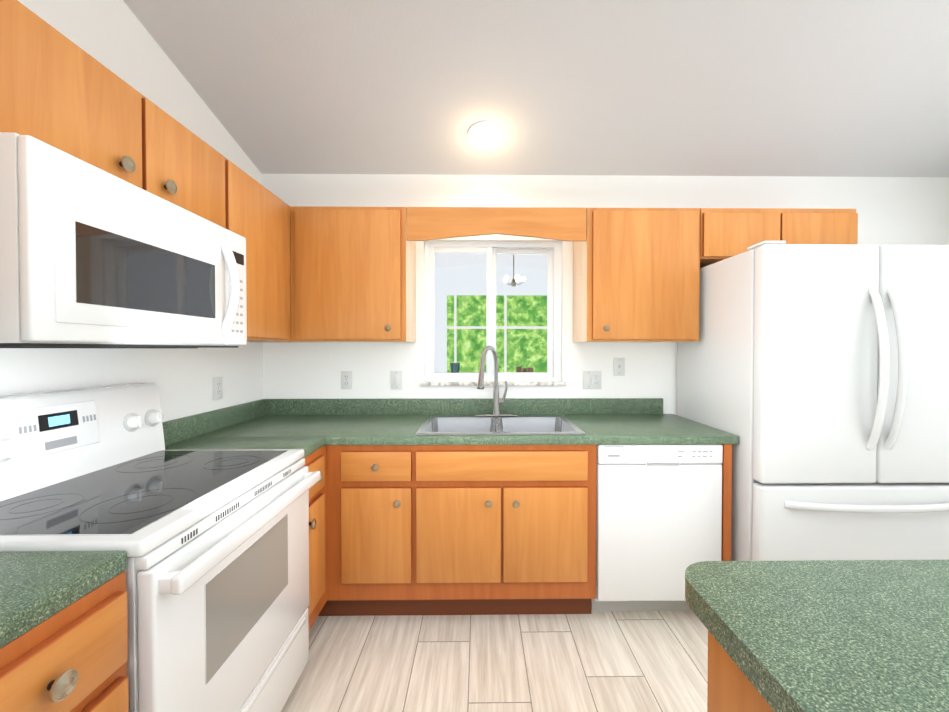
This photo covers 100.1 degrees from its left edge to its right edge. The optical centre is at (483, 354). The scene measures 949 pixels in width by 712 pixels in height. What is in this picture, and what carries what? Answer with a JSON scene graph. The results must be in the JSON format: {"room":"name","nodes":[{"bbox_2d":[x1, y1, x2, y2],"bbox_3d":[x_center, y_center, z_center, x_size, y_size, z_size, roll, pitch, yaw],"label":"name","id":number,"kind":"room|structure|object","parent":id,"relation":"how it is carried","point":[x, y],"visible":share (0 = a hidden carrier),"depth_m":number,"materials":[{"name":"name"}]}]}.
{"room":"kitchen","nodes":[
{"label":"kitchen","id":0,"kind":"room"},
{"bbox_2d":[0,0,262,421],"bbox_3d":[-1.422,-0.400,-0.302,0.150,3.450,5.865,0,1,-1],"label":"wall","id":1,"kind":"structure","parent":0,"point":[116,38],"depth_m":1.60,"materials":[{"name":"white paint"}]},
{"bbox_2d":[0,0,225,228],"bbox_3d":[-1.173,-0.624,1.183,0.376,0.326,0.780,0,1,-1],"label":"upper cabinet","id":2,"kind":"object","parent":1,"relation":"attached to","point":[60,91],"visible":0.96,"depth_m":1.04,"materials":[{"name":"brown wood"}]},
{"bbox_2d":[0,132,246,347],"bbox_3d":[-1.114,-0.236,1.186,0.492,0.437,0.758,0,1,-1],"label":"microwave","id":3,"kind":"object","parent":2,"relation":"attached to","point":[91,256],"visible":1,"depth_m":0.96,"materials":[{"name":"white plastic"}]},
{"bbox_2d":[213,377,222,399],"bbox_3d":[-1.369,0.176,2.049,0.008,0.115,0.070,0,1,-1],"label":"electrical outlet","id":4,"kind":"object","parent":1,"relation":"attached to","point":[217,388],"visible":1,"depth_m":2.04,"materials":[{"name":"white plastic"}]},
{"bbox_2d":[222,155,293,341],"bbox_3d":[-1.197,-0.433,2.029,0.346,0.730,0.899,0,1,-1],"label":"upper cabinet","id":5,"kind":"object","parent":1,"relation":"attached to","point":[258,216],"visible":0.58,"depth_m":1.85,"materials":[{"name":"brown wood"}]},
{"bbox_2d":[281,610,707,711],"bbox_3d":[1.140,1.374,-0.249,5.275,0.100,5.865,0,1,-1],"label":"floor","id":6,"kind":"structure","parent":0,"point":[626,661],"depth_m":1.66,"materials":[{"name":"beige wood"}]},
{"bbox_2d":[0,570,128,711],"bbox_3d":[-1.031,0.878,0.625,0.646,0.868,0.376,0,1,-1],"label":"base cabinet","id":7,"kind":"object","parent":6,"relation":"on","point":[72,657],"visible":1,"depth_m":0.68,"materials":[{"name":"brown wood"}]},
{"bbox_2d":[0,551,126,647],"bbox_3d":[-1.033,0.380,0.059,0.630,0.140,1.498,0,1,-1],"label":"countertop","id":8,"kind":"structure","parent":7,"relation":"on","point":[37,588],"depth_m":0.71,"materials":[{"name":"green laminate"}]},
{"bbox_2d":[0,383,319,711],"bbox_3d":[-0.996,0.711,1.200,0.717,1.188,0.770,0,1,-1],"label":"stove","id":9,"kind":"object","parent":6,"relation":"on","point":[213,544],"visible":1,"depth_m":1.11,"materials":[{"name":"white metal"}]},
{"bbox_2d":[303,445,330,629],"bbox_3d":[-1.043,0.864,1.699,0.645,0.868,0.221,0,1,-1],"label":"base cabinet","id":10,"kind":"object","parent":6,"relation":"on","point":[319,460],"depth_m":1.76,"materials":[{"name":"brown wood"}]},
{"bbox_2d":[162,398,738,457],"bbox_3d":[-0.082,0.354,2.048,2.578,0.140,0.911,0,1,-1],"label":"countertop","id":11,"kind":"structure","parent":10,"relation":"on","point":[309,426],"depth_m":2.11,"materials":[{"name":"green laminate"}]},
{"bbox_2d":[475,345,516,415],"bbox_3d":[0.078,0.161,2.286,0.250,0.424,0.265,0,1,-1],"label":"faucet","id":12,"kind":"object","parent":11,"relation":"on","point":[497,401],"visible":1,"depth_m":2.37,"materials":[{"name":"silver metal"}]},
{"bbox_2d":[415,414,585,434],"bbox_3d":[0.080,0.469,2.175,0.820,0.190,0.548,0,1,-1],"label":"sink","id":13,"kind":"object","parent":11,"relation":"in","point":[539,424],"visible":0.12,"depth_m":2.35,"materials":[{"name":"silver metal"}]},
{"bbox_2d":[331,445,434,615],"bbox_3d":[-0.539,0.857,2.185,0.415,0.868,0.636,0,1,-1],"label":"base cabinet","id":14,"kind":"object","parent":6,"relation":"on","point":[382,550],"depth_m":1.87,"materials":[{"name":"brown wood"}]},
{"bbox_2d":[591,444,722,611],"bbox_3d":[0.837,0.859,2.187,0.594,0.866,0.614,0,1,-1],"label":"dishwasher","id":15,"kind":"object","parent":6,"relation":"on","point":[658,519],"visible":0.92,"depth_m":1.89,"materials":[{"name":"white plastic"}]},
{"bbox_2d":[707,630,774,711],"bbox_3d":[1.430,0.892,-0.278,2.096,0.866,1.912,0,1,-1],"label":"kitchen island","id":16,"kind":"object","parent":6,"relation":"on","point":[731,687],"depth_m":0.60,"materials":[{"name":"brown wood"}]},
{"bbox_2d":[685,560,948,711],"bbox_3d":[1.460,0.435,-0.254,2.175,0.042,2.072,0,1,-1],"label":"island countertop","id":17,"kind":"structure","parent":16,"relation":"on","point":[834,636],"depth_m":0.59,"materials":[{"name":"green laminate"}]},
{"bbox_2d":[677,241,948,560],"bbox_3d":[1.732,0.397,2.081,1.036,1.793,0.824,0,1,-1],"label":"fridge","id":18,"kind":"object","parent":6,"relation":"on","point":[814,378],"visible":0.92,"depth_m":1.74,"materials":[{"name":"white metal"}]},
{"bbox_2d":[123,0,948,176],"bbox_3d":[1.140,-1.561,-0.288,5.275,1.023,5.865,0,1,-1],"label":"ceiling","id":19,"kind":"structure","parent":0,"point":[838,88],"depth_m":1.86,"materials":[{"name":"white paint"}]},
{"bbox_2d":[467,121,502,148],"bbox_3d":[0.011,-1.194,2.167,0.196,0.054,0.190,0,1,-1],"label":"recessed light","id":20,"kind":"object","parent":19,"relation":"in","point":[485,134],"visible":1,"depth_m":2.15,"materials":[{"name":"white glass"}]},
{"bbox_2d":[262,174,948,414],"bbox_3d":[1.182,0.056,2.592,5.125,2.461,0.150,0,1,-1],"label":"wall","id":21,"kind":"structure","parent":0,"point":[904,210],"depth_m":2.50,"materials":[{"name":"white paint"}]},
{"bbox_2d":[341,371,351,388],"bbox_3d":[-0.857,0.162,2.489,0.070,0.115,0.008,0,1,-1],"label":"electrical outlet","id":22,"kind":"object","parent":21,"relation":"attached to","point":[346,379],"visible":1,"depth_m":2.49,"materials":[{"name":"white plastic"}]},
{"bbox_2d":[290,206,415,341],"bbox_3d":[-0.734,-0.437,2.297,0.623,0.730,0.374,0,1,-1],"label":"upper cabinet","id":23,"kind":"object","parent":21,"relation":"attached to","point":[353,274],"visible":1,"depth_m":2.14,"materials":[{"name":"brown wood"}]},
{"bbox_2d":[407,207,585,241],"bbox_3d":[0.072,-0.711,2.174,0.979,0.179,0.020,0,1,-1],"label":"valance","id":24,"kind":"object","parent":23,"relation":"attached to","point":[437,223],"visible":0.94,"depth_m":2.16,"materials":[{"name":"brown wood"}]},
{"bbox_2d":[391,371,401,388],"bbox_3d":[-0.545,0.162,2.492,0.070,0.115,0.010,0,1,-1],"label":"light switch","id":25,"kind":"object","parent":21,"relation":"attached to","point":[396,379],"visible":1,"depth_m":2.49,"materials":[{"name":"white plastic"}]},
{"bbox_2d":[424,241,561,381],"bbox_3d":[0.062,-0.272,2.563,0.874,0.892,0.074,0,1,-1],"label":"window","id":26,"kind":"structure","parent":21,"relation":"in","point":[552,250],"depth_m":2.54,"materials":[{"name":"white plastic"}]},
{"bbox_2d":[420,381,565,385],"bbox_3d":[0.062,0.186,2.552,0.914,0.024,0.128,0,1,-1],"label":"window sill","id":27,"kind":"structure","parent":21,"relation":"attached to","point":[535,383],"depth_m":2.49,"materials":[{"name":"stone"}]},
{"bbox_2d":[583,371,600,388],"bbox_3d":[0.686,0.162,2.506,0.116,0.115,0.010,0,1,-1],"label":"electrical outlet","id":28,"kind":"object","parent":21,"relation":"attached to","point":[591,379],"visible":1,"depth_m":2.50,"materials":[{"name":"white plastic"}]},
{"bbox_2d":[614,358,624,375],"bbox_3d":[0.857,0.079,2.508,0.070,0.115,0.008,0,1,-1],"label":"electrical outlet","id":29,"kind":"object","parent":21,"relation":"attached to","point":[619,366],"visible":1,"depth_m":2.51,"materials":[{"name":"white plastic"}]},
{"bbox_2d":[573,208,699,341],"bbox_3d":[0.875,-0.437,2.316,0.621,0.730,0.374,0,1,-1],"label":"upper cabinet","id":30,"kind":"object","parent":21,"relation":"attached to","point":[636,274],"visible":1,"depth_m":2.16,"materials":[{"name":"brown wood"}]},
{"bbox_2d":[700,208,857,267],"bbox_3d":[1.619,-0.664,2.336,0.860,0.276,0.346,0,1,-1],"label":"upper cabinet","id":31,"kind":"object","parent":21,"relation":"attached to","point":[725,233],"visible":0.6,"depth_m":2.16,"materials":[{"name":"brown wood"}]},
{"label":"outside","id":32,"kind":"structure","parent":0,"visible":0},
{"bbox_2d":[435,253,546,371],"bbox_3d":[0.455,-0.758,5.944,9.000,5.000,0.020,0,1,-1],"label":"window glass","id":33,"kind":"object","parent":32,"point":[534,290],"depth_m":5.93,"materials":[{"name":"clear glass"}]},
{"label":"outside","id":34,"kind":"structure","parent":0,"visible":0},
{"bbox_2d":[435,363,532,372],"bbox_3d":[0.086,0.873,3.265,2.600,1.609,0.400,0,1,-1],"label":"ledge","id":35,"kind":"object","parent":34,"point":[457,366],"depth_m":3.19,"materials":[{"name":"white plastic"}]},
{"bbox_2d":[503,255,525,286],"bbox_3d":[0.326,-1.104,4.142,0.230,0.800,0.242,0,1,-1],"label":"chandelier","id":36,"kind":"object","parent":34,"point":[517,278],"depth_m":4.13,"materials":[{"name":"silver metal"}]}
]}

